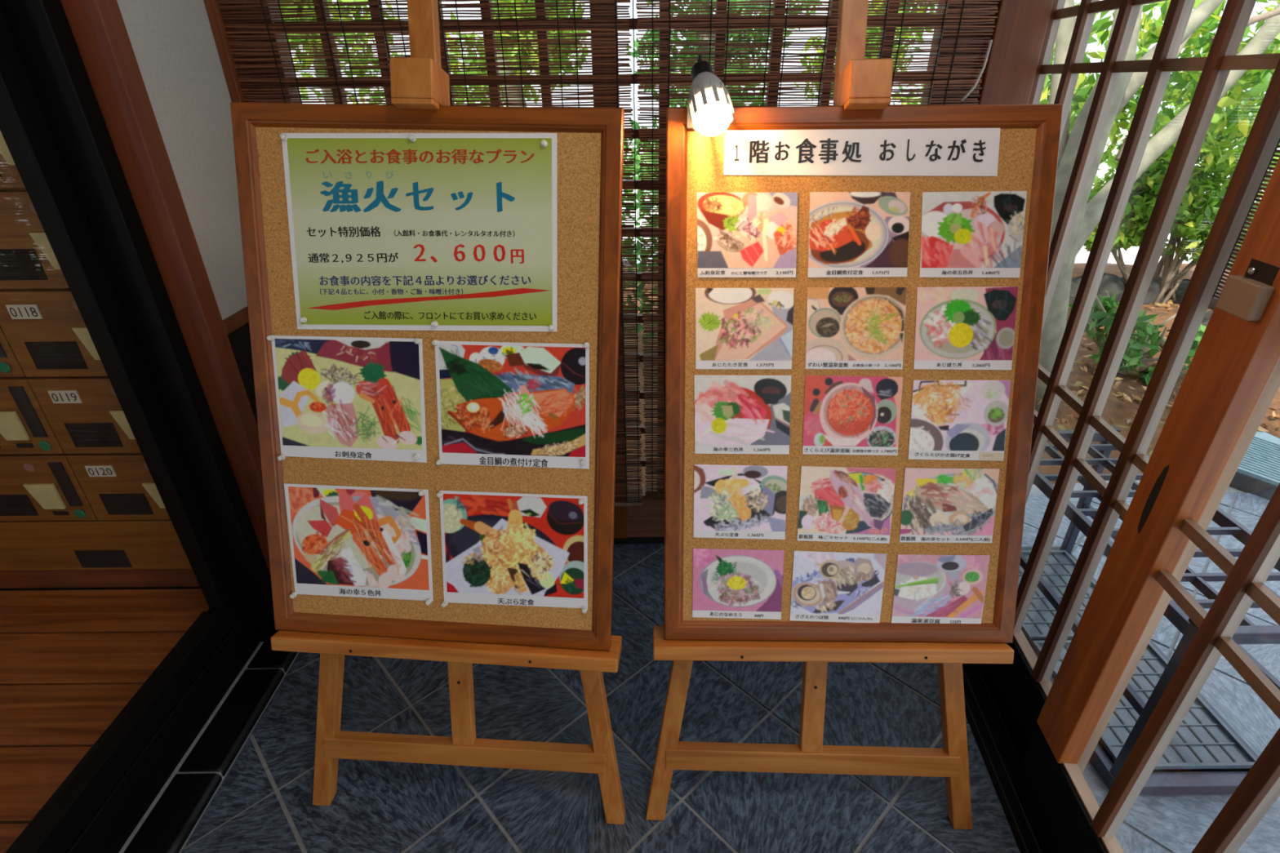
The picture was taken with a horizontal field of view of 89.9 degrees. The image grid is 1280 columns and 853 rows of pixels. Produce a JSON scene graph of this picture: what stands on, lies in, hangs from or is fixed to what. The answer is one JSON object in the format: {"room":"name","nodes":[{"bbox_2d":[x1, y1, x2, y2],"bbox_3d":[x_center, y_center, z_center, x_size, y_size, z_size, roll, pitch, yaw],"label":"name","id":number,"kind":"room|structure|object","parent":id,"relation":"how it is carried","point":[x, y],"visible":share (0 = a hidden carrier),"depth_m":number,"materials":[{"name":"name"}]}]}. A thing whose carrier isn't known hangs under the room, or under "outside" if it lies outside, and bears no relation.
{"room":"bathhouse entrance vestibule","nodes":[
{"label":"bathhouse entrance vestibule","id":0,"kind":"room"},
{"bbox_2d":[0,586,209,852],"bbox_3d":[-1.940,1.051,0.635,1.700,0.060,2.540,-1,28,0],"label":"floor","id":1,"kind":"structure","parent":0,"point":[72,660],"depth_m":1.48,"materials":[{"name":"brown wood"}]},
{"bbox_2d":[0,130,199,588],"bbox_3d":[-1.889,-0.360,1.476,1.629,1.627,0.372,-1,28,0],"label":"locker","id":2,"kind":"object","parent":1,"relation":"on","point":[82,505],"visible":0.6,"depth_m":1.50,"materials":[{"name":"brown wood"}]},
{"bbox_2d":[116,0,257,426],"bbox_3d":[-0.952,-0.572,1.397,0.107,2.300,0.510,-1,28,0],"label":"wall","id":3,"kind":"structure","parent":0,"point":[173,42],"depth_m":1.31,"materials":[{"name":"white paint"}]},
{"bbox_2d":[0,2,244,852],"bbox_3d":[-1.011,0.042,0.318,0.038,1.958,1.870,-1,28,0],"label":"door","id":4,"kind":"structure","parent":3,"relation":"in","point":[25,129],"depth_m":1.21,"materials":[{"name":"black wood"}]},
{"bbox_2d":[4,610,259,852],"bbox_3d":[-1.034,1.079,0.575,0.113,0.112,2.400,-1,28,0],"label":"trim","id":5,"kind":"structure","parent":3,"relation":"attached to","point":[114,821],"depth_m":1.32,"materials":[{"name":"black wood"}]},
{"bbox_2d":[0,0,279,642],"bbox_3d":[-1.004,-0.451,1.141,0.140,2.270,0.045,-1,28,0],"label":"trim","id":6,"kind":"structure","parent":3,"relation":"attached to","point":[42,33],"depth_m":1.21,"materials":[{"name":"black wood"}]},
{"bbox_2d":[60,0,270,573],"bbox_3d":[-0.928,-0.476,1.187,0.092,2.270,0.054,-1,28,0],"label":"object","id":7,"kind":"structure","parent":3,"relation":"attached to","point":[98,28],"depth_m":1.22,"materials":[{"name":"brown wood"}]},
{"bbox_2d":[119,642,298,852],"bbox_3d":[-0.933,0.965,0.934,0.106,0.030,2.540,-1,28,0],"label":"trim","id":8,"kind":"structure","parent":3,"relation":"attached to","point":[173,815],"depth_m":1.38,"materials":[{"name":"grey tile"}]},
{"bbox_2d":[204,0,254,102],"bbox_3d":[-0.888,-0.625,1.493,0.020,2.300,0.060,-1,28,0],"label":"trim","id":9,"kind":"structure","parent":3,"relation":"attached to","point":[219,30],"depth_m":1.37,"materials":[{"name":"brown wood"}]},
{"bbox_2d":[222,306,248,334],"bbox_3d":[-0.898,-0.288,1.515,0.030,0.027,0.360,-1,28,0],"label":"trim","id":10,"kind":"structure","parent":3,"relation":"on","point":[239,318],"depth_m":1.40,"materials":[{"name":"brown wood"}]},
{"bbox_2d":[180,543,1020,852],"bbox_3d":[-0.075,1.144,0.671,1.808,0.051,3.300,-1,28,0],"label":"floor","id":11,"kind":"structure","parent":0,"point":[264,802],"depth_m":1.36,"materials":[{"name":"grey tile"}]},
{"bbox_2d":[271,0,625,824],"bbox_3d":[-0.358,-0.014,1.194,0.641,1.500,0.626,-1,28,0],"label":"easel","id":12,"kind":"object","parent":11,"relation":"on","point":[418,82],"visible":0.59,"depth_m":1.23,"materials":[{"name":"brown wood"}]},
{"bbox_2d":[230,102,624,651],"bbox_3d":[-0.343,-0.055,1.068,0.626,0.865,0.283,2,28,4],"label":"cork board","id":13,"kind":"object","parent":12,"relation":"on","point":[590,140],"visible":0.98,"depth_m":1.05,"materials":[{"name":"brown wood"}]},
{"bbox_2d":[266,334,274,341],"bbox_3d":[-0.611,-0.146,1.059,0.010,0.011,0.011,-1,28,0],"label":"pin","id":14,"kind":"object","parent":13,"relation":"attached to","point":[271,337],"visible":1,"depth_m":1.06,"materials":[{"name":"white plastic"}]},
{"bbox_2d":[277,454,284,460],"bbox_3d":[-0.615,0.054,1.099,0.010,0.011,0.011,-1,28,0],"label":"pin","id":15,"kind":"object","parent":13,"relation":"attached to","point":[282,457],"visible":1,"depth_m":1.10,"materials":[{"name":"white plastic"}]},
{"bbox_2d":[279,133,288,141],"bbox_3d":[-0.554,-0.450,0.996,0.010,0.011,0.011,-1,28,0],"label":"pin","id":16,"kind":"object","parent":13,"relation":"attached to","point":[284,137],"visible":1,"depth_m":1.00,"materials":[{"name":"white plastic"}]},
{"bbox_2d":[289,591,297,598],"bbox_3d":[-0.621,0.303,1.148,0.010,0.011,0.011,-1,28,0],"label":"pin","id":17,"kind":"object","parent":13,"relation":"attached to","point":[294,594],"visible":1,"depth_m":1.15,"materials":[{"name":"white plastic"}]},
{"bbox_2d":[299,316,306,323],"bbox_3d":[-0.552,-0.174,1.050,0.010,0.011,0.011,-1,28,0],"label":"pin","id":18,"kind":"object","parent":13,"relation":"attached to","point":[303,319],"visible":1,"depth_m":1.05,"materials":[{"name":"white plastic"}]},
{"bbox_2d":[271,335,426,462],"bbox_3d":[-0.487,-0.045,1.076,0.258,0.202,0.063,1,28,4],"label":"photo","id":19,"kind":"object","parent":13,"relation":"attached to","point":[338,397],"visible":1,"depth_m":1.07,"materials":[{"name":"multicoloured paper"}]},
{"bbox_2d":[284,483,433,600],"bbox_3d":[-0.492,0.204,1.125,0.256,0.200,0.062,1,28,4],"label":"photo","id":20,"kind":"object","parent":13,"relation":"attached to","point":[345,541],"visible":1,"depth_m":1.12,"materials":[{"name":"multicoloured paper"}]},
{"bbox_2d":[408,134,416,142],"bbox_3d":[-0.350,-0.443,0.984,0.010,0.011,0.011,-1,28,0],"label":"pin","id":21,"kind":"object","parent":13,"relation":"attached to","point":[412,138],"visible":1,"depth_m":0.98,"materials":[{"name":"white plastic"}]},
{"bbox_2d":[413,453,419,460],"bbox_3d":[-0.378,0.052,1.083,0.010,0.011,0.011,-1,28,0],"label":"pin","id":22,"kind":"object","parent":13,"relation":"attached to","point":[416,456],"visible":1,"depth_m":1.08,"materials":[{"name":"white plastic"}]},
{"bbox_2d":[413,337,421,344],"bbox_3d":[-0.362,-0.138,1.045,0.010,0.011,0.011,-1,28,0],"label":"pin","id":23,"kind":"object","parent":13,"relation":"attached to","point":[418,340],"visible":1,"depth_m":1.04,"materials":[{"name":"white plastic"}]},
{"bbox_2d":[281,133,556,331],"bbox_3d":[-0.346,-0.304,1.016,0.437,0.290,0.090,1,28,4],"label":"menu poster","id":24,"kind":"object","parent":13,"relation":"attached to","point":[388,231],"visible":1,"depth_m":1.01,"materials":[{"name":"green paper"}]},
{"bbox_2d":[418,489,425,496],"bbox_3d":[-0.373,0.115,1.095,0.010,0.011,0.011,-1,28,0],"label":"pin","id":25,"kind":"object","parent":13,"relation":"attached to","point":[422,492],"visible":1,"depth_m":1.09,"materials":[{"name":"white plastic"}]},
{"bbox_2d":[425,599,431,605],"bbox_3d":[-0.374,0.311,1.133,0.010,0.011,0.011,-1,28,0],"label":"pin","id":26,"kind":"object","parent":13,"relation":"attached to","point":[428,602],"visible":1,"depth_m":1.13,"materials":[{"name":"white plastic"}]},
{"bbox_2d":[431,320,438,327],"bbox_3d":[-0.333,-0.166,1.037,0.010,0.011,0.011,-1,28,0],"label":"pin","id":27,"kind":"object","parent":13,"relation":"attached to","point":[434,323],"visible":1,"depth_m":1.03,"materials":[{"name":"white plastic"}]},
{"bbox_2d":[431,339,438,345],"bbox_3d":[-0.334,-0.136,1.043,0.010,0.011,0.011,-1,28,0],"label":"pin","id":28,"kind":"object","parent":13,"relation":"attached to","point":[435,342],"visible":1,"depth_m":1.04,"materials":[{"name":"white plastic"}]},
{"bbox_2d":[435,458,442,465],"bbox_3d":[-0.339,0.061,1.082,0.010,0.011,0.011,-1,28,0],"label":"pin","id":29,"kind":"object","parent":13,"relation":"attached to","point":[438,462],"visible":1,"depth_m":1.08,"materials":[{"name":"white plastic"}]},
{"bbox_2d":[436,491,443,497],"bbox_3d":[-0.341,0.117,1.093,0.010,0.011,0.011,-1,28,0],"label":"pin","id":30,"kind":"object","parent":13,"relation":"attached to","point":[440,494],"visible":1,"depth_m":1.09,"materials":[{"name":"white plastic"}]},
{"bbox_2d":[441,600,448,607],"bbox_3d":[-0.345,0.315,1.132,0.010,0.011,0.011,-1,28,0],"label":"pin","id":31,"kind":"object","parent":13,"relation":"attached to","point":[445,603],"visible":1,"depth_m":1.13,"materials":[{"name":"white plastic"}]},
{"bbox_2d":[435,340,589,469],"bbox_3d":[-0.211,-0.035,1.060,0.256,0.200,0.062,1,28,4],"label":"photo","id":32,"kind":"object","parent":13,"relation":"attached to","point":[500,403],"visible":1,"depth_m":1.06,"materials":[{"name":"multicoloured paper"}]},
{"bbox_2d":[439,490,587,608],"bbox_3d":[-0.218,0.214,1.109,0.257,0.198,0.062,1,28,4],"label":"photo","id":33,"kind":"object","parent":13,"relation":"attached to","point":[498,548],"visible":1,"depth_m":1.11,"materials":[{"name":"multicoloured paper"}]},
{"bbox_2d":[541,139,547,146],"bbox_3d":[-0.145,-0.430,0.974,0.010,0.011,0.011,-1,28,0],"label":"pin","id":34,"kind":"object","parent":13,"relation":"attached to","point":[544,143],"visible":1,"depth_m":0.97,"materials":[{"name":"white plastic"}]},
{"bbox_2d":[548,324,555,331],"bbox_3d":[-0.142,-0.157,1.026,0.010,0.011,0.011,-1,28,0],"label":"pin","id":35,"kind":"object","parent":13,"relation":"attached to","point":[551,327],"visible":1,"depth_m":1.02,"materials":[{"name":"white plastic"}]},
{"bbox_2d":[577,498,584,505],"bbox_3d":[-0.099,0.128,1.079,0.010,0.011,0.011,-1,28,0],"label":"pin","id":36,"kind":"object","parent":13,"relation":"attached to","point":[580,501],"visible":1,"depth_m":1.07,"materials":[{"name":"white plastic"}]},
{"bbox_2d":[580,458,586,465],"bbox_3d":[-0.095,0.060,1.066,0.010,0.011,0.011,-1,28,0],"label":"pin","id":37,"kind":"object","parent":13,"relation":"attached to","point":[583,462],"visible":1,"depth_m":1.06,"materials":[{"name":"white plastic"}]},
{"bbox_2d":[581,606,587,613],"bbox_3d":[-0.097,0.321,1.117,0.010,0.011,0.011,-1,28,0],"label":"pin","id":38,"kind":"object","parent":13,"relation":"attached to","point":[584,609],"visible":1,"depth_m":1.11,"materials":[{"name":"white plastic"}]},
{"bbox_2d":[583,342,589,348],"bbox_3d":[-0.086,-0.130,1.028,0.010,0.011,0.011,-1,28,0],"label":"pin","id":39,"kind":"object","parent":13,"relation":"attached to","point":[586,344],"visible":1,"depth_m":1.02,"materials":[{"name":"white plastic"}]},
{"bbox_2d":[271,630,622,672],"bbox_3d":[-0.346,0.393,1.163,0.622,0.060,0.084,2,28,4],"label":"tray","id":40,"kind":"object","parent":12,"relation":"on","point":[582,660],"depth_m":1.13,"materials":[{"name":"brown wood"}]},
{"bbox_2d":[645,0,1013,830],"bbox_3d":[0.325,-0.013,1.196,0.642,1.484,0.654,-1,28,0],"label":"easel","id":41,"kind":"object","parent":11,"relation":"on","point":[860,82],"visible":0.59,"depth_m":1.22,"materials":[{"name":"brown wood"}]},
{"bbox_2d":[653,626,1013,664],"bbox_3d":[0.334,0.391,1.149,0.621,0.051,0.084,0,28,1],"label":"tray","id":42,"kind":"object","parent":41,"relation":"on","point":[663,650],"depth_m":1.11,"materials":[{"name":"brown wood"}]},
{"bbox_2d":[663,103,1062,643],"bbox_3d":[0.347,-0.060,1.071,0.617,0.844,0.330,-1,28,0],"label":"cork board","id":43,"kind":"object","parent":41,"relation":"on","point":[1030,134],"depth_m":1.04,"materials":[{"name":"brown wood"}]},
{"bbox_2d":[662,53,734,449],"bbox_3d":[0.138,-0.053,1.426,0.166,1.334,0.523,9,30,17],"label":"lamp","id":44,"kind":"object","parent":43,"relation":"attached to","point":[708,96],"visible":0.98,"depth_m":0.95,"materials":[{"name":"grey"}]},
{"bbox_2d":[690,60,713,81],"bbox_3d":[0.095,-0.529,0.967,0.035,0.040,0.040,-1,28,0],"label":"socket","id":45,"kind":"object","parent":44,"relation":"attached to","point":[701,68],"depth_m":0.95,"materials":[{"name":"black plastic"}]},
{"bbox_2d":[688,71,734,135],"bbox_3d":[0.104,-0.477,0.949,0.067,0.085,0.087,-1,28,0],"label":"bulb","id":46,"kind":"object","parent":44,"relation":"in","point":[708,96],"depth_m":0.94,"materials":[{"name":"grey glass"}]},
{"bbox_2d":[692,548,783,619],"bbox_3d":[0.171,0.277,1.124,0.157,0.123,0.043,0,28,2],"label":"photo","id":47,"kind":"object","parent":43,"relation":"attached to","point":[734,584],"visible":1,"depth_m":1.12,"materials":[{"name":"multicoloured paper"}]},
{"bbox_2d":[693,464,787,539],"bbox_3d":[0.172,0.130,1.101,0.159,0.125,0.044,0,28,2],"label":"photo","id":48,"kind":"object","parent":43,"relation":"attached to","point":[731,501],"visible":1,"depth_m":1.10,"materials":[{"name":"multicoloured paper"}]},
{"bbox_2d":[693,374,791,454],"bbox_3d":[0.172,-0.019,1.078,0.162,0.127,0.045,0,28,1],"label":"photo","id":49,"kind":"object","parent":43,"relation":"attached to","point":[734,414],"visible":1,"depth_m":1.08,"materials":[{"name":"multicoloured paper"}]},
{"bbox_2d":[695,288,794,368],"bbox_3d":[0.171,-0.161,1.056,0.161,0.125,0.045,0,28,1],"label":"photo","id":50,"kind":"object","parent":43,"relation":"attached to","point":[736,328],"visible":1,"depth_m":1.05,"materials":[{"name":"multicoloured paper"}]},
{"bbox_2d":[697,192,797,277],"bbox_3d":[0.172,-0.308,1.033,0.162,0.126,0.045,0,28,1],"label":"photo","id":51,"kind":"object","parent":43,"relation":"attached to","point":[740,234],"visible":1,"depth_m":1.03,"materials":[{"name":"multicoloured paper"}]},
{"bbox_2d":[789,551,886,622],"bbox_3d":[0.346,0.281,1.121,0.162,0.125,0.043,0,28,2],"label":"photo","id":52,"kind":"object","parent":43,"relation":"attached to","point":[827,586],"visible":1,"depth_m":1.12,"materials":[{"name":"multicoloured paper"}]},
{"bbox_2d":[796,466,896,543],"bbox_3d":[0.353,0.135,1.098,0.162,0.128,0.044,0,28,2],"label":"photo","id":53,"kind":"object","parent":43,"relation":"attached to","point":[837,504],"visible":1,"depth_m":1.10,"materials":[{"name":"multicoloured paper"}]},
{"bbox_2d":[802,375,902,455],"bbox_3d":[0.355,-0.018,1.074,0.161,0.127,0.045,0,28,2],"label":"photo","id":54,"kind":"object","parent":43,"relation":"attached to","point":[843,415],"visible":1,"depth_m":1.07,"materials":[{"name":"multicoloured paper"}]},
{"bbox_2d":[805,287,906,368],"bbox_3d":[0.353,-0.161,1.052,0.161,0.126,0.045,0,28,1],"label":"photo","id":55,"kind":"object","parent":43,"relation":"attached to","point":[847,327],"visible":1,"depth_m":1.05,"materials":[{"name":"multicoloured paper"}]},
{"bbox_2d":[808,191,910,277],"bbox_3d":[0.351,-0.308,1.029,0.160,0.125,0.048,-1,28,0],"label":"photo","id":56,"kind":"object","parent":43,"relation":"attached to","point":[851,233],"visible":1,"depth_m":1.03,"materials":[{"name":"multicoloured paper"}]},
{"bbox_2d":[891,554,990,623],"bbox_3d":[0.523,0.286,1.118,0.161,0.124,0.044,0,28,2],"label":"photo","id":57,"kind":"object","parent":43,"relation":"attached to","point":[929,588],"visible":1,"depth_m":1.12,"materials":[{"name":"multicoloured paper"}]},
{"bbox_2d":[899,467,999,542],"bbox_3d":[0.527,0.135,1.094,0.160,0.124,0.044,0,28,1],"label":"photo","id":58,"kind":"object","parent":43,"relation":"attached to","point":[940,505],"visible":1,"depth_m":1.09,"materials":[{"name":"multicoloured paper"}]},
{"bbox_2d":[908,380,1010,461],"bbox_3d":[0.533,-0.010,1.072,0.159,0.128,0.046,0,28,2],"label":"photo","id":59,"kind":"object","parent":43,"relation":"attached to","point":[951,420],"visible":1,"depth_m":1.07,"materials":[{"name":"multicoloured paper"}]},
{"bbox_2d":[913,286,1017,369],"bbox_3d":[0.531,-0.160,1.047,0.161,0.127,0.049,-1,28,0],"label":"photo","id":60,"kind":"object","parent":43,"relation":"attached to","point":[957,327],"visible":1,"depth_m":1.05,"materials":[{"name":"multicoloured paper"}]},
{"bbox_2d":[919,191,1026,277],"bbox_3d":[0.530,-0.306,1.024,0.163,0.126,0.048,-1,28,0],"label":"photo","id":61,"kind":"object","parent":43,"relation":"attached to","point":[979,233],"visible":1,"depth_m":1.02,"materials":[{"name":"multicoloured paper"}]},
{"bbox_2d":[962,663,1043,852],"bbox_3d":[0.766,0.936,0.979,0.136,0.012,2.460,2,28,5],"label":"trim","id":62,"kind":"structure","parent":11,"relation":"on","point":[1002,762],"depth_m":1.40,"materials":[{"name":"black wood"}]},
{"bbox_2d":[977,0,1279,773],"bbox_3d":[0.872,-0.369,1.199,0.058,2.100,0.900,2,28,5],"label":"lattice window","id":63,"kind":"structure","parent":62,"relation":"on","point":[1020,691],"depth_m":1.13,"materials":[{"name":"brown wood"}]},
{"bbox_2d":[1013,156,1279,852],"bbox_3d":[0.725,0.053,0.404,0.049,2.088,0.999,2,28,5],"label":"door","id":64,"kind":"structure","parent":62,"relation":"on","point":[1237,354],"depth_m":0.90,"materials":[{"name":"brown wood"}]},
{"bbox_2d":[970,0,1053,104],"bbox_3d":[0.815,-0.657,1.524,0.110,2.300,0.100,-1,28,0],"label":"post","id":65,"kind":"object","parent":11,"relation":"on","point":[1018,36],"depth_m":1.39,"materials":[{"name":"brown wood"}]},
{"bbox_2d":[613,484,664,544],"bbox_3d":[-0.014,0.278,2.037,1.753,0.180,0.075,-1,28,0],"label":"baseboard","id":66,"kind":"structure","parent":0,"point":[646,523],"depth_m":2.03,"materials":[{"name":"brown wood"}]},
{"bbox_2d":[622,127,1279,266],"bbox_3d":[0.953,-5.037,12.284,30.000,0.060,17.600,-1,28,0],"label":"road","id":67,"kind":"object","parent":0,"point":[1129,256],"depth_m":6.15,"materials":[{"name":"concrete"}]},
{"bbox_2d":[794,0,938,104],"bbox_3d":[1.595,-2.336,4.323,1.102,2.612,1.258,-1,28,0],"label":"tree","id":68,"kind":"object","parent":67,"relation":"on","point":[899,11],"visible":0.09,"depth_m":4.05,"materials":[{"name":"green plant"}]},
{"bbox_2d":[622,262,1279,484],"bbox_3d":[2.495,-0.505,3.545,11.000,0.153,2.900,-1,28,0],"label":"garden bed","id":69,"kind":"object","parent":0,"point":[1117,411],"visible":0.03,"depth_m":2.93,"materials":[{"name":"brown soil"}]},
{"bbox_2d":[279,0,403,103],"bbox_3d":[-1.951,-2.126,3.992,1.168,2.612,0.992,-1,28,0],"label":"tree","id":70,"kind":"object","parent":69,"relation":"on","point":[388,6],"visible":0.12,"depth_m":3.92,"materials":[{"name":"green plant"}]},
{"bbox_2d":[405,0,591,106],"bbox_3d":[-0.780,-2.061,3.853,1.176,2.612,1.197,-1,28,0],"label":"tree","id":71,"kind":"object","parent":69,"relation":"on","point":[492,1],"visible":0.22,"depth_m":3.51,"materials":[{"name":"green plant"}]},
{"bbox_2d":[622,146,658,344],"bbox_3d":[-0.711,-0.801,2.978,3.521,0.944,0.686,-1,28,0],"label":"hedge leaves","id":72,"kind":"object","parent":69,"relation":"on","point":[638,246],"visible":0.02,"depth_m":2.95,"materials":[{"name":"green plant"}]},
{"bbox_2d":[622,0,822,207],"bbox_3d":[0.427,-2.128,3.956,1.194,2.612,1.271,-1,28,0],"label":"tree","id":73,"kind":"object","parent":69,"relation":"on","point":[637,141],"visible":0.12,"depth_m":3.81,"materials":[{"name":"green plant"}]},
{"bbox_2d":[1068,280,1079,303],"bbox_3d":[2.681,-0.802,4.114,0.371,0.278,0.299,-1,28,0],"label":"rock","id":74,"kind":"object","parent":69,"relation":"on","point":[1074,286],"visible":0.09,"depth_m":3.99,"materials":[{"name":"grey stone"}]},
{"bbox_2d":[1071,272,1124,302],"bbox_3d":[2.942,-0.806,4.099,0.402,0.346,0.320,-1,28,0],"label":"rock","id":75,"kind":"object","parent":69,"relation":"on","point":[1110,282],"visible":0.31,"depth_m":3.97,"materials":[{"name":"grey stone"}]},
{"bbox_2d":[1068,290,1206,385],"bbox_3d":[2.338,-0.412,3.015,0.641,0.464,0.354,25,37,38],"label":"shrub","id":76,"kind":"object","parent":69,"relation":"on","point":[1103,313],"visible":0.44,"depth_m":2.99,"materials":[{"name":"green plant"}]},
{"bbox_2d":[1120,276,1166,304],"bbox_3d":[3.215,-0.817,4.117,0.447,0.321,0.344,-1,28,0],"label":"rock","id":77,"kind":"object","parent":69,"relation":"on","point":[1154,289],"visible":0.1,"depth_m":3.96,"materials":[{"name":"grey stone"}]},
{"bbox_2d":[1033,270,1279,456],"bbox_3d":[4.323,-0.505,3.478,7.482,0.124,2.729,-1,28,0],"label":"fallen leaves","id":78,"kind":"object","parent":69,"relation":"on","point":[1126,398],"visible":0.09,"depth_m":2.85,"materials":[{"name":"plant"}]},
{"bbox_2d":[1034,0,1279,412],"bbox_3d":[2.359,-1.303,3.072,1.992,2.211,1.120,-12,30,-20],"label":"tree","id":79,"kind":"object","parent":69,"relation":"on","point":[1204,19],"visible":0.46,"depth_m":2.74,"materials":[{"name":"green plant"}]},
{"bbox_2d":[1083,53,1279,305],"bbox_3d":[3.171,-1.348,3.673,1.192,1.466,0.774,2,28,5],"label":"shrub","id":80,"kind":"object","parent":69,"relation":"on","point":[1197,209],"visible":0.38,"depth_m":3.65,"materials":[{"name":"green plant"}]},
{"bbox_2d":[1165,278,1218,304],"bbox_3d":[3.494,-0.816,4.126,0.415,0.279,0.336,-1,28,0],"label":"rock","id":81,"kind":"object","parent":69,"relation":"on","point":[1180,293],"visible":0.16,"depth_m":4.00,"materials":[{"name":"grey stone"}]},
{"bbox_2d":[1201,310,1213,326],"bbox_3d":[3.249,-0.503,3.531,0.542,0.347,0.442,-1,28,0],"label":"rock","id":82,"kind":"object","parent":69,"relation":"on","point":[1207,315],"visible":0.02,"depth_m":3.54,"materials":[{"name":"grey stone"}]},
{"bbox_2d":[1229,431,1279,500],"bbox_3d":[2.319,0.134,2.377,0.426,0.074,0.251,-16,32,-27],"label":"bench","id":83,"kind":"object","parent":69,"relation":"on","point":[1258,473],"visible":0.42,"depth_m":2.29,"materials":[{"name":"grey metal"}]},
{"bbox_2d":[1021,480,1279,852],"bbox_3d":[2.172,0.862,1.156,2.872,0.051,2.800,-1,28,0],"label":"pavement","id":84,"kind":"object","parent":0,"point":[1154,824],"visible":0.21,"depth_m":1.49,"materials":[{"name":"grey stone"}]},
{"bbox_2d":[1017,425,1279,795],"bbox_3d":[1.135,0.376,1.537,0.338,0.464,0.758,-1,28,0],"label":"umbrella stand","id":85,"kind":"object","parent":84,"relation":"on","point":[1205,756],"visible":0.34,"depth_m":1.38,"materials":[{"name":"grey paint"}]},
{"bbox_2d":[1017,550,1095,645],"bbox_3d":[1.135,0.469,1.787,0.290,0.038,0.339,-1,28,0],"label":"drip tray","id":86,"kind":"object","parent":85,"relation":"on","point":[1059,567],"depth_m":1.77,"materials":[{"name":"grey metal"}]},
{"bbox_2d":[1031,640,1257,772],"bbox_3d":[1.137,0.636,1.478,0.290,0.038,0.339,-1,28,0],"label":"drip tray","id":87,"kind":"object","parent":85,"relation":"on","point":[1202,742],"depth_m":1.39,"materials":[{"name":"grey metal"}]},
{"bbox_3d":[-0.034,-1.527,1.120,1.940,0.370,0.100,-1,28,0],"label":"wall","id":88,"kind":"structure","parent":0,"visible":0},
{"bbox_2d":[229,0,991,537],"bbox_3d":[-0.021,-0.509,1.622,1.753,1.960,0.060,-1,28,0],"label":"window","id":89,"kind":"structure","parent":88,"relation":"in","point":[620,519],"depth_m":1.44,"materials":[{"name":"clear glass"}]},
{"bbox_2d":[217,0,643,506],"bbox_3d":[-0.449,-0.484,1.554,0.905,1.663,0.024,-1,28,0],"label":"bamboo blind","id":90,"kind":"object","parent":89,"relation":"attached to","point":[634,495],"visible":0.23,"depth_m":1.39,"materials":[{"name":"black wood"}]},
{"bbox_2d":[635,0,999,497],"bbox_3d":[0.374,-0.503,1.542,0.769,1.630,0.035,-1,28,0],"label":"bamboo blind","id":91,"kind":"object","parent":89,"relation":"attached to","point":[654,428],"visible":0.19,"depth_m":1.39,"materials":[{"name":"black wood"}]},
{"bbox_3d":[0.758,-1.005,-0.044,0.381,0.200,2.499,-1,28,0],"label":"trim","id":92,"kind":"structure","parent":0,"visible":0},
{"bbox_2d":[1208,138,1279,310],"bbox_3d":[0.847,-0.451,0.289,0.024,1.154,1.097,2,28,5],"label":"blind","id":93,"kind":"object","parent":92,"relation":"hanging from","point":[1214,300],"visible":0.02,"depth_m":0.95,"materials":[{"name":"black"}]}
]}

